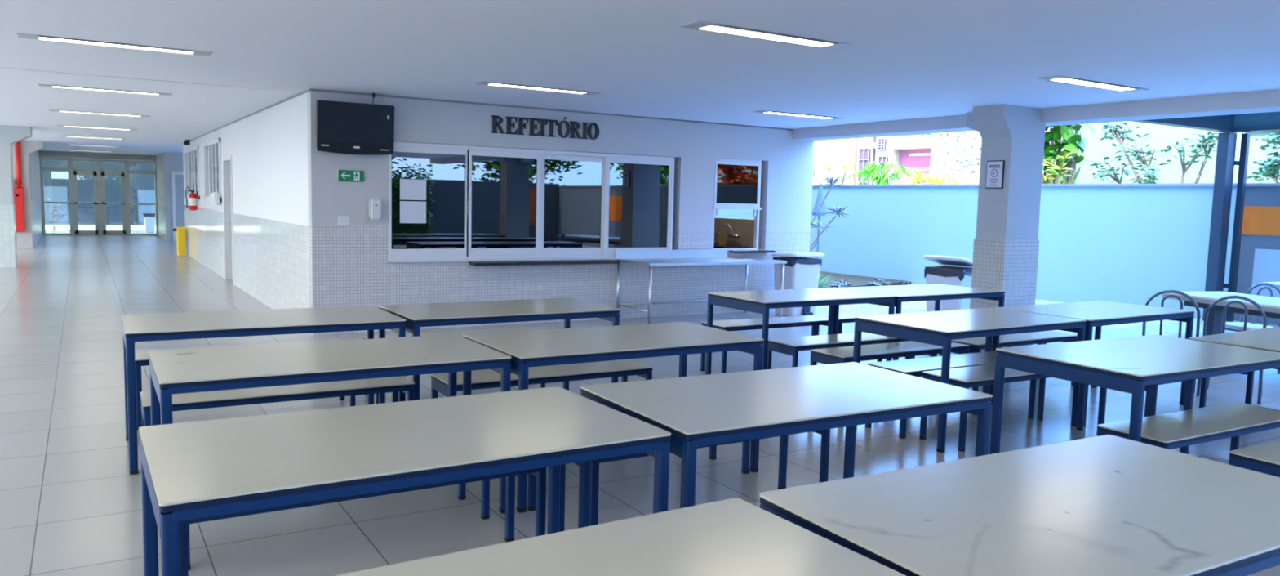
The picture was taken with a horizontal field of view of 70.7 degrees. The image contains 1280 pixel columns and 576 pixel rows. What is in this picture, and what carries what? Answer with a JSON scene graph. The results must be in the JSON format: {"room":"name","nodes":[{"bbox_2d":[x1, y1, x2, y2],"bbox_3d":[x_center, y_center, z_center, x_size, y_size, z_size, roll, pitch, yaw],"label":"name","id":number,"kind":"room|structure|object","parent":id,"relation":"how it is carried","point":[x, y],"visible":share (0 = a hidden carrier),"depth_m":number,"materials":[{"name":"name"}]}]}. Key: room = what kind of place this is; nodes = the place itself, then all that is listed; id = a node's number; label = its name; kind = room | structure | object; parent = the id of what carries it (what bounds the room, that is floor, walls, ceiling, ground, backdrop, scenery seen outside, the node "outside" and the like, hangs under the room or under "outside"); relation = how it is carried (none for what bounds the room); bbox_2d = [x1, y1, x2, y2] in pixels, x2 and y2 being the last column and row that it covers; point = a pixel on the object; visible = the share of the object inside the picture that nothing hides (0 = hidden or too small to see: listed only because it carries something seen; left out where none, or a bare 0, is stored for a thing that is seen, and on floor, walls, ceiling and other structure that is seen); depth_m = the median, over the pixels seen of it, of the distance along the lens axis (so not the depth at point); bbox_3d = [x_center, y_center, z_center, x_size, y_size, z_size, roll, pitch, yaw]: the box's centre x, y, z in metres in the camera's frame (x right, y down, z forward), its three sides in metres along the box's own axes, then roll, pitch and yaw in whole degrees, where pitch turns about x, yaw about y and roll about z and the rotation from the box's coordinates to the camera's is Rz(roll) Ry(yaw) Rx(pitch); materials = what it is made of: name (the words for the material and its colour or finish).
{"room":"eatery","nodes":[
{"label":"eatery","id":0,"kind":"room"},
{"bbox_2d":[0,124,31,267],"bbox_3d":[-12.179,-1.730,17.136,1.122,2.658,0.524,-2,6,-32],"label":"wall","id":1,"kind":"structure","parent":0,"point":[9,135],"depth_m":17.02,"materials":[{"name":"paint"}]},
{"bbox_2d":[11,140,43,248],"bbox_3d":[-15.388,-2.323,22.467,0.972,2.658,0.424,-2,6,-32],"label":"wall","id":2,"kind":"structure","parent":0,"point":[24,239],"depth_m":22.35,"materials":[{"name":"paint"}]},
{"bbox_2d":[13,187,25,231],"bbox_3d":[-15.298,-1.916,22.211,0.240,1.060,0.206,-2,6,-32],"label":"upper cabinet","id":3,"kind":"object","parent":2,"relation":"attached to","point":[18,193],"visible":0.67,"depth_m":22.14,"materials":[{"name":"red metal"}]},
{"bbox_2d":[29,150,42,246],"bbox_3d":[-17.668,-2.650,25.272,1.320,2.658,6.800,-2,6,-32],"label":"wall","id":4,"kind":"structure","parent":0,"point":[34,157],"depth_m":25.41,"materials":[{"name":"paint"}]},
{"bbox_2d":[39,150,156,160],"bbox_3d":[-17.454,-4.263,29.211,3.300,0.188,0.150,-2,6,-32],"label":"wall","id":5,"kind":"structure","parent":0,"point":[42,153],"depth_m":29.09,"materials":[{"name":"paint"}]},
{"bbox_2d":[39,156,158,235],"bbox_3d":[-17.475,-2.931,29.288,3.290,2.470,0.110,-2,6,-32],"label":"door","id":6,"kind":"structure","parent":5,"relation":"in","point":[99,181],"depth_m":29.22,"materials":[{"name":"grey metal"}]},
{"bbox_2d":[43,156,155,222],"bbox_3d":[-25.187,-4.595,40.720,16.000,3.200,0.200,-2,6,-32],"label":"wall","id":7,"kind":"structure","parent":0,"point":[85,184],"depth_m":41.09,"materials":[{"name":"grey paint"}]},
{"bbox_2d":[44,186,155,222],"bbox_3d":[-24.192,-3.791,41.248,6.800,1.550,0.100,-2,6,-32],"label":"window","id":8,"kind":"structure","parent":7,"relation":"attached to","point":[55,193],"depth_m":40.27,"materials":[{"name":"clear glass"}]},
{"bbox_2d":[155,151,183,239],"bbox_3d":[-13.637,-2.981,29.796,3.860,2.658,3.300,-2,6,-32],"label":"wall","id":9,"kind":"structure","parent":0,"point":[166,162],"depth_m":27.53,"materials":[{"name":"white paint"}]},
{"bbox_2d":[171,171,184,239],"bbox_3d":[-13.817,-2.499,27.754,0.990,2.080,0.060,-2,6,-32],"label":"door","id":10,"kind":"structure","parent":9,"relation":"in","point":[177,178],"depth_m":27.55,"materials":[{"name":"grey"}]},
{"bbox_2d":[182,92,309,308],"bbox_3d":[-7.282,-1.492,15.956,0.160,2.658,14.172,-2,6,-32],"label":"wall","id":11,"kind":"structure","parent":0,"point":[268,148],"depth_m":12.29,"materials":[{"name":"paint"}]},
{"bbox_2d":[183,145,199,199],"bbox_3d":[-10.037,-2.572,20.287,0.095,1.120,3.050,-2,6,-32],"label":"window","id":12,"kind":"structure","parent":11,"relation":"in","point":[191,156],"depth_m":20.47,"materials":[{"name":"white metal"}]},
{"bbox_2d":[203,137,222,201],"bbox_3d":[-8.052,-2.213,17.078,0.095,1.120,2.530,-2,6,-32],"label":"window","id":13,"kind":"structure","parent":11,"relation":"in","point":[211,149],"depth_m":17.25,"materials":[{"name":"white metal"}]},
{"bbox_2d":[222,155,234,284],"bbox_3d":[-6.945,-1.165,15.394,0.152,2.130,1.080,-2,6,-32],"label":"door","id":14,"kind":"structure","parent":11,"relation":"in","point":[227,161],"depth_m":15.75,"materials":[{"name":"grey"}]},
{"bbox_2d":[307,90,814,334],"bbox_3d":[-0.538,-0.915,11.728,7.186,2.658,0.160,-2,6,-32],"label":"wall","id":15,"kind":"structure","parent":0,"point":[348,265],"depth_m":11.31,"materials":[{"name":"paint"}]},
{"bbox_2d":[337,169,364,181],"bbox_3d":[-3.185,-1.235,9.947,0.283,0.126,0.023,-2,6,-32],"label":"exit sign","id":16,"kind":"object","parent":15,"relation":"attached to","point":[342,175],"visible":1,"depth_m":9.94,"materials":[{"name":"green"}]},
{"bbox_2d":[315,99,394,155],"bbox_3d":[-3.107,-1.729,9.832,0.820,0.555,0.206,-2,6,-32],"label":"television","id":17,"kind":"object","parent":15,"relation":"attached to","point":[341,127],"visible":1,"depth_m":9.75,"materials":[{"name":"black plastic"}]},
{"bbox_2d":[386,141,680,262],"bbox_3d":[-1.183,-1.032,11.286,4.000,1.358,0.210,-2,6,-32],"label":"window","id":18,"kind":"structure","parent":15,"relation":"in","point":[483,203],"depth_m":11.11,"materials":[{"name":"white metal"}]},
{"bbox_2d":[400,200,426,222],"bbox_3d":[-2.604,-0.868,10.363,0.305,0.250,0.004,-2,6,-32],"label":"paper notice","id":19,"kind":"object","parent":18,"relation":"attached to","point":[411,211],"visible":1,"depth_m":10.36,"materials":[{"name":"white"}]},
{"bbox_2d":[400,178,426,199],"bbox_3d":[-2.598,-1.124,10.339,0.305,0.235,0.004,-2,6,-32],"label":"paper notice","id":20,"kind":"object","parent":18,"relation":"attached to","point":[410,189],"visible":1,"depth_m":10.33,"materials":[{"name":"white"}]},
{"bbox_2d":[469,259,619,266],"bbox_3d":[-1.150,-0.314,11.204,1.970,0.040,0.200,-2,6,-32],"label":"counter ledge","id":21,"kind":"object","parent":15,"relation":"attached to","point":[571,261],"visible":1,"depth_m":11.10,"materials":[{"name":"black stone"}]},
{"bbox_2d":[491,115,599,139],"bbox_3d":[-1.143,-1.989,11.123,1.457,0.255,0.028,-2,6,-32],"label":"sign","id":22,"kind":"structure","parent":15,"relation":"attached to","point":[495,124],"depth_m":11.09,"materials":[{"name":"black paint"}]},
{"bbox_2d":[310,88,793,130],"bbox_3d":[-0.643,-2.212,11.417,6.756,0.022,0.012,-2,6,-32],"label":"trim","id":23,"kind":"structure","parent":15,"relation":"attached to","point":[313,90],"depth_m":11.01,"materials":[{"name":"grey"}]},
{"bbox_2d":[614,248,727,257],"bbox_3d":[0.451,-0.463,12.251,1.820,0.110,0.020,-2,6,-32],"label":"backsplash","id":24,"kind":"structure","parent":15,"relation":"attached to","point":[695,252],"depth_m":12.24,"materials":[{"name":"tile"}]},
{"bbox_2d":[712,157,762,249],"bbox_3d":[1.365,-1.180,12.816,0.850,1.285,0.120,-2,6,-32],"label":"window","id":25,"kind":"structure","parent":15,"relation":"in","point":[737,182],"depth_m":12.79,"materials":[{"name":"white metal"}]},
{"bbox_2d":[0,0,1279,155],"bbox_3d":[-6.143,-2.629,12.620,14.900,0.300,40.300,-2,6,-32],"label":"ceiling","id":26,"kind":"structure","parent":0,"point":[906,60],"depth_m":6.90,"materials":[{"name":"paint"}]},
{"bbox_2d":[48,109,151,117],"bbox_3d":[-8.086,-2.611,13.546,1.300,0.012,0.200,-2,6,-32],"label":"recessed light","id":27,"kind":"object","parent":26,"relation":"in","point":[63,111],"visible":1,"depth_m":13.50,"materials":[{"name":"beige"}]},
{"bbox_2d":[59,111,140,116],"bbox_3d":[-8.086,-2.614,13.546,1.040,0.005,0.150,-2,6,-32],"label":"diffuser","id":28,"kind":"object","parent":27,"relation":"attached to","point":[77,112],"depth_m":13.52,"materials":[{"name":"beige"}]},
{"bbox_2d":[38,84,172,96],"bbox_3d":[-6.059,-2.245,10.269,1.300,0.012,0.200,-2,6,-32],"label":"recessed light","id":29,"kind":"object","parent":26,"relation":"in","point":[39,85],"visible":1,"depth_m":10.25,"materials":[{"name":"beige"}]},
{"bbox_2d":[53,86,159,94],"bbox_3d":[-6.059,-2.248,10.269,1.040,0.005,0.150,-2,6,-32],"label":"diffuser","id":30,"kind":"object","parent":29,"relation":"attached to","point":[65,87],"depth_m":10.26,"materials":[{"name":"beige"}]},
{"bbox_2d":[17,32,213,56],"bbox_3d":[-4.048,-1.882,7.018,1.300,0.012,0.200,-2,6,-32],"label":"recessed light","id":31,"kind":"object","parent":26,"relation":"in","point":[57,39],"visible":1,"depth_m":6.98,"materials":[{"name":"grey plastic"}]},
{"bbox_2d":[39,37,193,53],"bbox_3d":[-4.048,-1.885,7.018,1.040,0.005,0.150,-2,6,-32],"label":"diffuser","id":32,"kind":"object","parent":31,"relation":"attached to","point":[65,40],"depth_m":7.00,"materials":[{"name":"beige plastic"}]},
{"bbox_2d":[474,80,600,94],"bbox_3d":[-1.011,-2.002,9.072,1.300,0.012,0.200,-2,6,-32],"label":"recessed light","id":33,"kind":"object","parent":26,"relation":"in","point":[482,82],"visible":1,"depth_m":9.04,"materials":[{"name":"beige"}]},
{"bbox_2d":[488,83,586,93],"bbox_3d":[-1.011,-2.004,9.072,1.040,0.005,0.150,-2,6,-32],"label":"diffuser","id":34,"kind":"object","parent":33,"relation":"attached to","point":[504,85],"depth_m":9.05,"materials":[{"name":"beige plastic"}]},
{"bbox_2d":[679,20,853,49],"bbox_3d":[0.854,-1.654,5.942,1.300,0.012,0.200,-2,6,-32],"label":"recessed light","id":35,"kind":"object","parent":26,"relation":"in","point":[698,25],"visible":1,"depth_m":5.90,"materials":[{"name":"beige plastic"}]},
{"bbox_2d":[701,25,832,46],"bbox_3d":[0.854,-1.656,5.942,1.040,0.005,0.150,-2,6,-32],"label":"diffuser","id":36,"kind":"object","parent":35,"relation":"attached to","point":[724,29],"depth_m":5.92,"materials":[{"name":"beige plastic"}]},
{"bbox_2d":[753,110,844,119],"bbox_3d":[1.969,-2.120,11.103,1.300,0.012,0.200,-2,6,-32],"label":"recessed light","id":37,"kind":"object","parent":26,"relation":"in","point":[762,111],"visible":1,"depth_m":11.06,"materials":[{"name":"beige"}]},
{"bbox_2d":[767,111,831,118],"bbox_3d":[1.970,-2.122,11.103,1.040,0.005,0.150,-2,6,-32],"label":"diffuser","id":38,"kind":"object","parent":37,"relation":"attached to","point":[768,113],"depth_m":11.06,"materials":[{"name":"beige"}]},
{"bbox_2d":[1037,75,1148,92],"bbox_3d":[3.919,-1.752,7.780,1.300,0.012,0.200,-2,6,-32],"label":"recessed light","id":39,"kind":"object","parent":26,"relation":"in","point":[1063,79],"visible":1,"depth_m":7.74,"materials":[{"name":"beige"}]},
{"bbox_2d":[1053,78,1132,90],"bbox_3d":[3.919,-1.754,7.779,1.040,0.005,0.150,-2,6,-32],"label":"diffuser","id":40,"kind":"object","parent":39,"relation":"attached to","point":[1079,82],"depth_m":7.76,"materials":[{"name":"beige plastic"}]},
{"bbox_2d":[0,221,1279,575],"bbox_3d":[-14.413,0.517,8.860,44.700,0.350,90.000,-2,6,-32],"label":"floor","id":41,"kind":"structure","parent":0,"point":[71,503],"depth_m":5.91,"materials":[{"name":"tile"}]},
{"bbox_2d":[134,338,355,429],"bbox_3d":[-2.745,0.651,6.324,1.400,0.460,0.360,-2,6,-32],"label":"bench","id":42,"kind":"object","parent":41,"relation":"on","point":[141,357],"visible":0.3,"depth_m":5.87,"materials":[{"name":"beige laminate"}]},
{"bbox_2d":[121,305,405,474],"bbox_3d":[-2.324,0.569,5.612,1.524,0.780,0.806,-2,6,-31],"label":"dining table","id":43,"kind":"object","parent":41,"relation":"on","point":[228,323],"visible":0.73,"depth_m":5.36,"materials":[{"name":"beige laminate"}]},
{"bbox_2d":[139,375,414,426],"bbox_3d":[-2.015,0.786,5.107,1.400,0.460,0.360,-2,6,-31],"label":"bench","id":44,"kind":"object","parent":41,"relation":"on","point":[225,397],"visible":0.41,"depth_m":4.97,"materials":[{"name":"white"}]},
{"bbox_2d":[148,333,511,512],"bbox_3d":[-1.494,0.707,4.393,1.524,0.780,0.806,-2,6,-31],"label":"dining table","id":45,"kind":"object","parent":41,"relation":"on","point":[217,368],"visible":0.66,"depth_m":4.21,"materials":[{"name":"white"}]},
{"bbox_2d":[186,479,489,569],"bbox_3d":[-1.389,0.892,4.166,1.351,0.460,0.360,-2,6,-32],"label":"bench","id":46,"kind":"object","parent":41,"relation":"on","point":[485,486],"visible":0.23,"depth_m":4.37,"materials":[{"name":"blue"}]},
{"bbox_2d":[179,466,546,575],"bbox_3d":[-1.081,0.955,3.596,1.400,0.460,0.360,-2,6,-32],"label":"bench","id":47,"kind":"object","parent":41,"relation":"on","point":[540,473],"visible":0.23,"depth_m":3.62,"materials":[{"name":"blue metal"}]},
{"bbox_2d":[138,386,671,575],"bbox_3d":[-0.771,0.857,3.020,1.524,0.780,0.846,-2,6,-32],"label":"dining table","id":48,"kind":"object","parent":41,"relation":"on","point":[199,468],"visible":0.87,"depth_m":2.82,"materials":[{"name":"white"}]},
{"bbox_2d":[363,326,545,403],"bbox_3d":[-1.460,0.597,7.231,1.400,0.460,0.360,-2,6,-32],"label":"bench","id":49,"kind":"object","parent":41,"relation":"on","point":[461,332],"visible":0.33,"depth_m":7.32,"materials":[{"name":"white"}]},
{"bbox_2d":[377,297,620,403],"bbox_3d":[-1.001,0.524,6.438,1.509,0.780,0.806,-2,6,-32],"label":"dining table","id":50,"kind":"object","parent":41,"relation":"on","point":[417,315],"visible":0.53,"depth_m":6.23,"materials":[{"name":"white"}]},
{"bbox_2d":[431,359,653,398],"bbox_3d":[-0.609,0.755,5.808,1.400,0.460,0.360,-2,6,-31],"label":"bench","id":51,"kind":"object","parent":41,"relation":"on","point":[484,378],"visible":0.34,"depth_m":5.71,"materials":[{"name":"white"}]},
{"bbox_2d":[462,321,764,512],"bbox_3d":[-0.152,0.666,5.177,1.524,0.780,0.806,-2,6,-32],"label":"dining table","id":52,"kind":"object","parent":41,"relation":"on","point":[534,348],"visible":0.66,"depth_m":4.99,"materials":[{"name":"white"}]},
{"bbox_2d":[334,497,906,575],"bbox_3d":[-0.173,1.002,1.664,1.524,0.780,0.838,-2,6,-32],"label":"dining table","id":53,"kind":"object","parent":41,"relation":"on","point":[735,535],"visible":1,"depth_m":2.00,"materials":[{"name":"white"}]},
{"bbox_2d":[527,440,750,510],"bbox_3d":[-0.044,0.847,4.998,1.400,0.460,0.360,-2,6,-32],"label":"bench","id":54,"kind":"object","parent":41,"relation":"on","point":[531,485],"visible":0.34,"depth_m":5.21,"materials":[{"name":"blue"}]},
{"bbox_2d":[559,428,830,531],"bbox_3d":[0.290,0.909,4.439,1.400,0.460,0.360,-2,6,-32],"label":"bench","id":55,"kind":"object","parent":41,"relation":"on","point":[825,433],"visible":0.24,"depth_m":4.22,"materials":[{"name":"blue metal"}]},
{"bbox_2d":[614,248,786,323],"bbox_3d":[0.822,-0.031,12.033,2.200,0.910,0.860,-2,6,-32],"label":"table","id":56,"kind":"object","parent":41,"relation":"on","point":[695,256],"visible":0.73,"depth_m":11.98,"materials":[{"name":"silver metal"}]},
{"bbox_2d":[700,314,839,373],"bbox_3d":[1.250,0.536,8.587,1.400,0.460,0.360,-2,6,-32],"label":"bench","id":57,"kind":"object","parent":41,"relation":"on","point":[814,320],"visible":0.54,"depth_m":8.41,"materials":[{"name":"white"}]},
{"bbox_2d":[577,361,992,527],"bbox_3d":[0.606,0.816,3.814,1.524,0.780,0.838,-2,6,-30],"label":"dining table","id":58,"kind":"object","parent":41,"relation":"on","point":[700,410],"visible":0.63,"depth_m":3.63,"materials":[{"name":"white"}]},
{"bbox_2d":[771,252,824,315],"bbox_3d":[2.230,-0.064,12.835,0.600,0.895,0.551,-2,6,-32],"label":"waste bin","id":59,"kind":"object","parent":41,"relation":"on","point":[801,272],"visible":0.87,"depth_m":12.65,"materials":[{"name":"grey plastic"}]},
{"bbox_2d":[705,287,895,374],"bbox_3d":[1.407,0.444,7.918,1.471,0.780,0.790,-2,6,-32],"label":"dining table","id":60,"kind":"object","parent":41,"relation":"on","point":[756,301],"visible":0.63,"depth_m":7.69,"materials":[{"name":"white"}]},
{"bbox_2d":[767,332,910,368],"bbox_3d":[1.675,0.645,7.568,1.302,0.460,0.360,-2,6,-31],"label":"bench","id":61,"kind":"object","parent":41,"relation":"on","point":[788,345],"visible":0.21,"depth_m":7.35,"materials":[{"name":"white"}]},
{"bbox_2d":[818,271,911,288],"bbox_3d":[1.237,-0.414,20.916,5.330,0.060,9.800,-2,6,-32],"label":"bed","id":62,"kind":"object","parent":41,"relation":"on","point":[855,280],"visible":0.15,"depth_m":18.80,"materials":[{"name":"soil"}]},
{"bbox_2d":[809,173,851,252],"bbox_3d":[3.512,-1.022,16.811,1.079,2.172,0.662,-2,6,-32],"label":"tree","id":63,"kind":"object","parent":62,"relation":"on","point":[839,211],"visible":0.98,"depth_m":16.77,"materials":[{"name":"green plant"}]},
{"bbox_2d":[814,308,931,355],"bbox_3d":[2.446,0.492,9.363,1.400,0.460,0.360,-2,6,-32],"label":"bench","id":64,"kind":"object","parent":41,"relation":"on","point":[849,317],"visible":0.27,"depth_m":9.20,"materials":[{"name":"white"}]},
{"bbox_2d":[810,340,969,365],"bbox_3d":[1.983,0.695,7.127,1.400,0.460,0.360,-2,6,-32],"label":"bench","id":65,"kind":"object","parent":41,"relation":"on","point":[910,348],"visible":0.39,"depth_m":6.94,"materials":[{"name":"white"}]},
{"bbox_2d":[832,283,1005,359],"bbox_3d":[2.676,0.402,8.686,1.471,0.780,0.806,-2,6,-32],"label":"dining table","id":66,"kind":"object","parent":41,"relation":"on","point":[936,292],"visible":0.46,"depth_m":8.55,"materials":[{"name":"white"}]},
{"bbox_2d":[922,254,972,311],"bbox_3d":[4.002,0.062,11.635,0.534,0.962,0.600,-4,7,-43],"label":"waste bin","id":67,"kind":"object","parent":41,"relation":"on","point":[957,275],"visible":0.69,"depth_m":11.45,"materials":[{"name":"grey plastic"}]},
{"bbox_2d":[865,350,1036,438],"bbox_3d":[2.289,0.755,6.585,1.400,0.460,0.360,-2,6,-30],"label":"bench","id":68,"kind":"object","parent":41,"relation":"on","point":[913,366],"visible":0.5,"depth_m":6.44,"materials":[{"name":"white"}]},
{"bbox_2d":[853,307,1086,452],"bbox_3d":[2.361,0.605,6.488,1.524,0.780,0.806,-2,6,-33],"label":"dining table","id":69,"kind":"object","parent":41,"relation":"on","point":[933,327],"visible":0.76,"depth_m":6.24,"materials":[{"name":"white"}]},
{"bbox_2d":[919,363,1086,451],"bbox_3d":[2.543,0.790,6.279,1.302,0.460,0.360,-2,6,-31],"label":"bench","id":70,"kind":"object","parent":41,"relation":"on","point":[966,377],"visible":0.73,"depth_m":6.08,"materials":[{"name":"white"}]},
{"bbox_2d":[951,330,1077,391],"bbox_3d":[3.260,0.652,7.912,1.400,0.460,0.360,-2,6,-32],"label":"bench","id":71,"kind":"object","parent":41,"relation":"on","point":[976,344],"visible":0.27,"depth_m":7.78,"materials":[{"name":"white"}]},
{"bbox_2d":[759,434,1279,575],"bbox_3d":[1.176,0.960,2.470,1.524,0.780,0.838,-2,6,-29],"label":"dining table","id":72,"kind":"object","parent":41,"relation":"on","point":[1106,504],"visible":0.94,"depth_m":2.32,"materials":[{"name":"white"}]},
{"bbox_2d":[989,300,1194,425],"bbox_3d":[3.663,0.559,7.318,1.501,0.780,0.806,-2,7,-33],"label":"dining table","id":73,"kind":"object","parent":41,"relation":"on","point":[1097,313],"visible":0.71,"depth_m":7.19,"materials":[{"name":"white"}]},
{"bbox_2d":[989,334,1279,453],"bbox_3d":[2.863,0.748,5.126,1.539,0.780,0.846,-2,6,-30],"label":"dining table","id":74,"kind":"object","parent":41,"relation":"on","point":[1127,364],"visible":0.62,"depth_m":4.89,"materials":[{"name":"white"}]},
{"bbox_2d":[1142,289,1200,393],"bbox_3d":[4.844,0.449,8.188,0.466,0.894,0.470,6,7,41],"label":"chair","id":75,"kind":"object","parent":41,"relation":"on","point":[1180,335],"visible":0.51,"depth_m":8.00,"materials":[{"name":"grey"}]},
{"bbox_2d":[1096,370,1254,435],"bbox_3d":[3.898,0.800,6.540,1.400,0.460,0.360,-2,6,-32],"label":"bench","id":76,"kind":"object","parent":41,"relation":"on","point":[1250,380],"visible":0.11,"depth_m":6.73,"materials":[{"name":"blue"}]},
{"bbox_2d":[1097,401,1279,463],"bbox_3d":[3.037,0.937,4.882,1.351,0.460,0.360,-2,6,-30],"label":"bench","id":77,"kind":"object","parent":41,"relation":"on","point":[1170,430],"visible":0.51,"depth_m":4.75,"materials":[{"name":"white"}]},
{"bbox_2d":[1130,111,1279,321],"bbox_3d":[8.857,-0.512,8.344,5.230,2.980,8.950,-2,6,-32],"label":"glass canopy","id":78,"kind":"object","parent":41,"relation":"on","point":[1228,126],"visible":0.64,"depth_m":13.19,"materials":[{"name":"blue metal"}]},
{"bbox_2d":[1161,291,1279,334],"bbox_3d":[5.897,0.524,8.277,0.804,0.780,2.054,0,6,-15],"label":"table","id":79,"kind":"object","parent":41,"relation":"on","point":[1270,305],"visible":0.59,"depth_m":8.67,"materials":[{"name":"laminate"}]},
{"bbox_2d":[1179,326,1279,453],"bbox_3d":[4.328,0.717,5.845,1.524,0.780,0.806,-2,7,-33],"label":"dining table","id":80,"kind":"object","parent":41,"relation":"on","point":[1267,339],"visible":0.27,"depth_m":5.74,"materials":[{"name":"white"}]},
{"bbox_2d":[1195,295,1266,404],"bbox_3d":[5.135,0.495,7.793,0.466,0.894,0.470,6,7,38],"label":"chair","id":81,"kind":"object","parent":41,"relation":"on","point":[1264,319],"visible":0.37,"depth_m":7.58,"materials":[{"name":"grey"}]},
{"bbox_2d":[1225,282,1279,373],"bbox_3d":[6.136,0.391,9.146,0.470,0.894,0.466,0,6,-16],"label":"chair","id":82,"kind":"object","parent":41,"relation":"on","point":[1231,326],"visible":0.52,"depth_m":9.11,"materials":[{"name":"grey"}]},
{"bbox_2d":[1228,440,1279,476],"bbox_3d":[3.442,0.990,4.436,1.400,0.460,0.360,-2,6,-30],"label":"bench","id":83,"kind":"object","parent":41,"relation":"on","point":[1264,458],"visible":0.44,"depth_m":4.17,"materials":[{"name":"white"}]},
{"bbox_2d":[713,217,754,246],"bbox_3d":[1.312,-1.205,15.250,0.010,2.658,3.922,-2,6,-32],"label":"tiled wall","id":84,"kind":"structure","parent":0,"point":[744,228],"depth_m":14.80,"materials":[{"name":"tile"}]},
{"bbox_2d":[714,186,1279,324],"bbox_3d":[4.450,-1.287,20.916,0.150,2.100,49.000,-2,6,-32],"label":"wall","id":85,"kind":"structure","parent":0,"point":[1122,244],"depth_m":15.71,"materials":[{"name":"paint"}]},
{"bbox_2d":[812,182,1237,186],"bbox_3d":[0.322,-3.104,27.532,0.230,0.045,33.130,-2,6,-32],"label":"trim","id":86,"kind":"structure","parent":85,"relation":"on","point":[1203,184],"depth_m":15.60,"materials":[{"name":"blue"}]},
{"bbox_2d":[1241,205,1279,235],"bbox_3d":[12.174,-0.233,8.254,0.012,0.810,12.470,-2,6,-32],"label":"trim","id":87,"kind":"structure","parent":85,"relation":"attached to","point":[1256,220],"depth_m":13.21,"materials":[{"name":"orange paint"}]},
{"bbox_2d":[1250,248,1279,297],"bbox_3d":[11.152,0.245,9.913,0.018,0.890,8.060,-2,6,-32],"label":"board","id":88,"kind":"object","parent":85,"relation":"attached to","point":[1266,268],"visible":0.6,"depth_m":13.16,"materials":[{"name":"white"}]},
{"bbox_2d":[965,104,1045,351],"bbox_3d":[3.865,-0.647,10.107,0.742,2.658,0.852,-2,6,-32],"label":"column","id":89,"kind":"structure","parent":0,"point":[1006,248],"depth_m":9.77,"materials":[{"name":"paint"}]},
{"bbox_2d":[985,160,1004,188],"bbox_3d":[3.825,-1.221,9.732,0.026,0.300,0.210,-2,6,-32],"label":"framed notice","id":90,"kind":"object","parent":89,"relation":"attached to","point":[995,169],"visible":1,"depth_m":9.71,"materials":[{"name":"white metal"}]},
{"bbox_2d":[792,88,1279,141],"bbox_3d":[6.662,-1.635,6.429,0.430,0.448,16.218,-2,6,-32],"label":"ceiling beam","id":91,"kind":"structure","parent":89,"relation":"attached to","point":[1260,101],"depth_m":9.24,"materials":[{"name":"grey paint"}]},
{"label":"outside","id":92,"kind":"structure","parent":0,"visible":0},
{"bbox_3d":[25.628,-1.254,39.333,55.100,0.400,100.000,-2,6,-32],"label":"ground","id":93,"kind":"structure","parent":92,"visible":0},
{"bbox_2d":[812,136,900,184],"bbox_3d":[5.346,-4.264,38.588,6.250,4.700,19.450,-2,6,-32],"label":"house","id":94,"kind":"structure","parent":93,"relation":"on","point":[860,151],"depth_m":30.19,"materials":[{"name":"white paint"}]},
{"bbox_2d":[839,161,928,184],"bbox_3d":[6.111,-1.791,22.874,0.936,2.818,2.320,-2,7,-36],"label":"palm plant","id":95,"kind":"object","parent":93,"relation":"on","point":[872,170],"visible":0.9,"depth_m":22.77,"materials":[{"name":"green plant"}]},
{"bbox_2d":[890,133,932,184],"bbox_3d":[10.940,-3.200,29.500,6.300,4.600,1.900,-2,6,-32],"label":"house","id":96,"kind":"structure","parent":93,"relation":"on","point":[915,151],"depth_m":28.19,"materials":[{"name":"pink paint"}]},
{"bbox_2d":[904,168,960,184],"bbox_3d":[6.696,-1.452,20.760,0.617,2.578,1.666,-2,6,-32],"label":"shrub","id":97,"kind":"object","parent":93,"relation":"on","point":[916,180],"visible":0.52,"depth_m":20.66,"materials":[{"name":"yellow plant"}]},
{"bbox_2d":[922,132,981,184],"bbox_3d":[7.816,-2.397,22.478,1.570,4.187,2.088,-2,6,-32],"label":"tree","id":98,"kind":"object","parent":93,"relation":"on","point":[947,134],"visible":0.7,"depth_m":22.37,"materials":[{"name":"green plant"}]},
{"bbox_2d":[928,127,1066,184],"bbox_3d":[12.526,-2.836,26.653,6.600,4.500,4.550,-2,6,-32],"label":"building","id":99,"kind":"structure","parent":93,"relation":"on","point":[935,164],"depth_m":26.00,"materials":[{"name":"white paint"}]},
{"bbox_2d":[1041,151,1078,183],"bbox_3d":[7.913,-1.309,18.277,1.044,2.830,1.931,-2,6,-32],"label":"bush","id":100,"kind":"object","parent":93,"relation":"on","point":[1062,165],"visible":0.21,"depth_m":17.69,"materials":[{"name":"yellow plant"}]},
{"bbox_2d":[1042,124,1097,183],"bbox_3d":[8.460,-2.296,19.360,1.041,4.614,2.508,-2,6,-32],"label":"plant","id":101,"kind":"object","parent":93,"relation":"on","point":[1055,134],"visible":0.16,"depth_m":18.78,"materials":[{"name":"green plant"}]},
{"bbox_2d":[1089,122,1220,183],"bbox_3d":[9.123,-1.330,16.080,1.095,3.374,2.304,-2,6,-32],"label":"shrub","id":102,"kind":"object","parent":93,"relation":"on","point":[1152,177],"visible":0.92,"depth_m":16.15,"materials":[{"name":"green plant"}]},
{"bbox_2d":[1063,120,1279,183],"bbox_3d":[16.030,-2.002,19.565,8.100,4.370,9.720,-2,6,-32],"label":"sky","id":103,"kind":"structure","parent":93,"relation":"on","point":[1095,150],"depth_m":19.64,"materials":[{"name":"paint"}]},
{"bbox_2d":[1246,130,1279,182],"bbox_3d":[10.590,-1.304,14.405,1.468,3.703,1.925,-2,6,-32],"label":"shrub","id":104,"kind":"object","parent":93,"relation":"on","point":[1273,173],"visible":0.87,"depth_m":14.76,"materials":[{"name":"green plant"}]},
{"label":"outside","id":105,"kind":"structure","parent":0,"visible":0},
{"bbox_2d":[45,224,155,231],"bbox_3d":[-19.950,-2.258,34.239,18.000,0.050,4.700,-2,6,-32],"label":"lawn","id":106,"kind":"structure","parent":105,"point":[48,228],"depth_m":33.49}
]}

